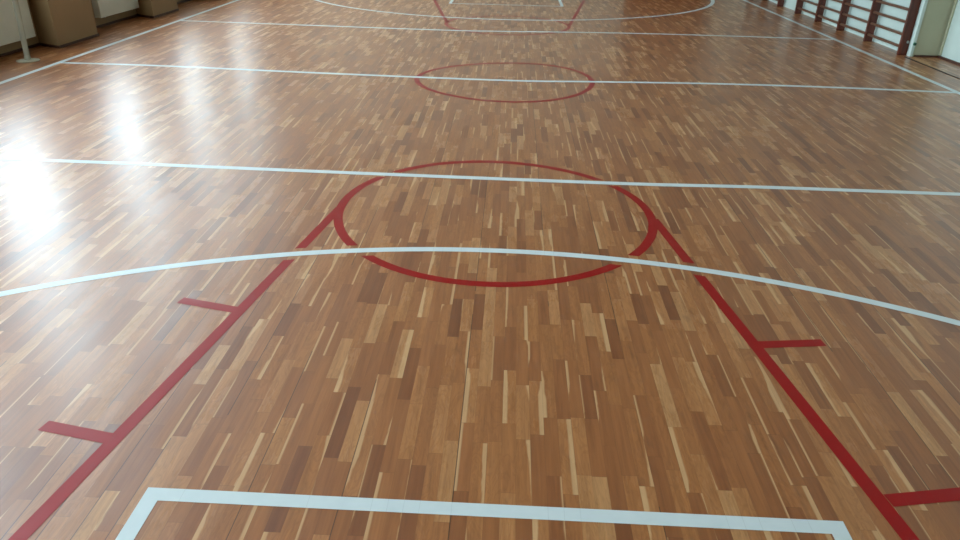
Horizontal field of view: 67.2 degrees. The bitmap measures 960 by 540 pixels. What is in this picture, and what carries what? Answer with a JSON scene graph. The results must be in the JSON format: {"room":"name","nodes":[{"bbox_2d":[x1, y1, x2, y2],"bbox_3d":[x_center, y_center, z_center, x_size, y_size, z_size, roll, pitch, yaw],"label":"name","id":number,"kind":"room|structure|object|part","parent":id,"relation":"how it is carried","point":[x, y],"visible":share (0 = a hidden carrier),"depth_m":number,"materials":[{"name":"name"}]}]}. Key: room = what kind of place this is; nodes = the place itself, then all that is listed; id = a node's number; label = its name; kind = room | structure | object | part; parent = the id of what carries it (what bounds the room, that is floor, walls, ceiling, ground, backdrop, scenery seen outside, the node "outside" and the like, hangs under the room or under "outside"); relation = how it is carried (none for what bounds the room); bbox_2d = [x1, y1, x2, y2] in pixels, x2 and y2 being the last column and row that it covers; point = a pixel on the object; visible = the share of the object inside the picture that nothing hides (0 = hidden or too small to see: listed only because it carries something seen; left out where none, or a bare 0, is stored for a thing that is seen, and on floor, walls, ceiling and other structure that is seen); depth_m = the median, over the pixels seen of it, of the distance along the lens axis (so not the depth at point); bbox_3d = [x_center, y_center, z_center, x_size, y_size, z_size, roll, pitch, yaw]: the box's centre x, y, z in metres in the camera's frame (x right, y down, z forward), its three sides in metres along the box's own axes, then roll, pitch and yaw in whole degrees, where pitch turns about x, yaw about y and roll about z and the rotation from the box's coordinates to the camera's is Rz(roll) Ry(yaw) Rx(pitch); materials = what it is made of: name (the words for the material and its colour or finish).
{"room":"school gymnasium","nodes":[
{"label":"school gymnasium","id":0,"kind":"room"},
{"bbox_2d":[0,0,182,53],"bbox_3d":[-5.190,-4.638,5.779,0.280,6.060,19.000,2,27,2],"label":"wall","id":1,"kind":"structure","parent":0,"point":[30,41],"depth_m":8.21,"materials":[{"name":"beige paint"}]},
{"bbox_2d":[0,0,35,45],"bbox_3d":[-5.009,-2.623,7.413,0.100,0.633,1.108,2,27,2],"label":"radiator","id":2,"kind":"object","parent":1,"relation":"attached to","point":[9,32],"visible":0.87,"depth_m":7.64,"materials":[{"name":"white metal"}]},
{"bbox_2d":[29,0,98,48],"bbox_3d":[-4.867,-3.102,8.307,0.338,0.920,0.874,2,27,2],"label":"wall pier","id":3,"kind":"object","parent":1,"relation":"attached to","point":[59,24],"visible":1,"depth_m":8.21,"materials":[{"name":"beige paint"}]},
{"bbox_2d":[0,0,189,56],"bbox_3d":[-5.121,-1.794,6.712,0.014,0.030,18.070,2,27,2],"label":"baseboard","id":4,"kind":"structure","parent":1,"relation":"attached to","point":[179,2],"depth_m":9.44,"materials":[{"name":"brown wood"}]},
{"bbox_2d":[91,0,138,17],"bbox_3d":[-4.893,-3.752,9.632,0.100,0.633,1.053,2,27,2],"label":"radiator","id":5,"kind":"object","parent":1,"relation":"attached to","point":[101,8],"visible":1,"depth_m":9.52,"materials":[{"name":"white metal"}]},
{"bbox_2d":[136,0,178,17],"bbox_3d":[-4.757,-4.174,10.413,0.338,0.920,0.844,2,27,2],"label":"wall pier","id":6,"kind":"object","parent":1,"relation":"attached to","point":[147,8],"visible":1,"depth_m":10.34,"materials":[{"name":"beige paint"}]},
{"bbox_2d":[0,0,959,539],"bbox_3d":[0.155,-1.759,6.965,10.580,0.061,18.800,2,27,2],"label":"floor","id":7,"kind":"structure","parent":0,"point":[270,269],"depth_m":3.42,"materials":[{"name":"brown wood"}]},
{"bbox_2d":[12,0,39,62],"bbox_3d":[-4.654,-3.260,6.934,0.258,2.456,0.220,21,33,34],"label":"net post","id":8,"kind":"object","parent":7,"relation":"on","point":[27,59],"visible":1,"depth_m":7.37,"materials":[{"name":"white metal"}]},
{"bbox_3d":[-4.692,-2.179,7.499,0.220,0.016,0.220,2,27,2],"label":"foot plate","id":9,"kind":"part","parent":8,"relation":"part of","materials":[{"name":"grey paint"}]},
{"bbox_2d":[769,0,921,53],"bbox_3d":[5.693,-6.876,10.632,0.510,6.060,7.320,2,27,2],"label":"wall","id":10,"kind":"structure","parent":0,"point":[791,4],"depth_m":9.86,"materials":[{"name":"white paint"}]},
{"bbox_2d":[764,0,784,6],"bbox_3d":[5.427,-6.240,13.104,0.135,2.550,1.860,2,27,2],"label":"wall bars","id":11,"kind":"object","parent":10,"relation":"attached to","point":[780,3],"visible":1,"depth_m":12.84,"materials":[{"name":"brown wood"}]},
{"bbox_2d":[794,0,921,54],"bbox_3d":[5.257,-4.584,9.851,0.135,2.550,3.707,2,27,2],"label":"wall bars","id":12,"kind":"object","parent":10,"relation":"attached to","point":[913,9],"visible":1,"depth_m":9.50,"materials":[{"name":"brown wood"}]},
{"bbox_2d":[907,0,927,56],"bbox_3d":[5.221,-4.007,8.003,0.034,3.200,0.065,2,27,2],"label":"trim","id":13,"kind":"structure","parent":10,"relation":"attached to","point":[924,2],"depth_m":8.56,"materials":[{"name":"white paint"}]},
{"bbox_2d":[905,57,959,78],"bbox_3d":[4.837,0.049,3.552,0.028,0.004,11.520,2,27,2],"label":"trim","id":14,"kind":"structure","parent":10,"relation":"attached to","point":[905,57],"depth_m":8.06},
{"bbox_2d":[912,0,954,56],"bbox_3d":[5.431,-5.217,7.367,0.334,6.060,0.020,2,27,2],"label":"door","id":15,"kind":"structure","parent":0,"point":[937,14],"depth_m":8.55,"materials":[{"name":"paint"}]},
{"bbox_2d":[941,0,959,62],"bbox_3d":[5.407,-2.570,2.178,0.200,6.060,11.700,2,27,2],"label":"wall","id":16,"kind":"structure","parent":0,"point":[951,50],"depth_m":8.40,"materials":[{"name":"white paint"}]},
{"bbox_2d":[913,55,959,65],"bbox_3d":[5.104,0.040,3.556,0.295,0.026,11.560,2,27,2],"label":"baseboard","id":17,"kind":"structure","parent":16,"relation":"attached to","point":[936,56],"depth_m":8.63,"materials":[{"name":"brown wood"}]},
{"bbox_2d":[939,0,957,55],"bbox_3d":[5.531,-3.581,8.139,0.018,2.270,0.030,2,27,2],"label":"trim","id":18,"kind":"structure","parent":16,"relation":"attached to","point":[956,1],"depth_m":8.50,"materials":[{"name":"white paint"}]}
]}

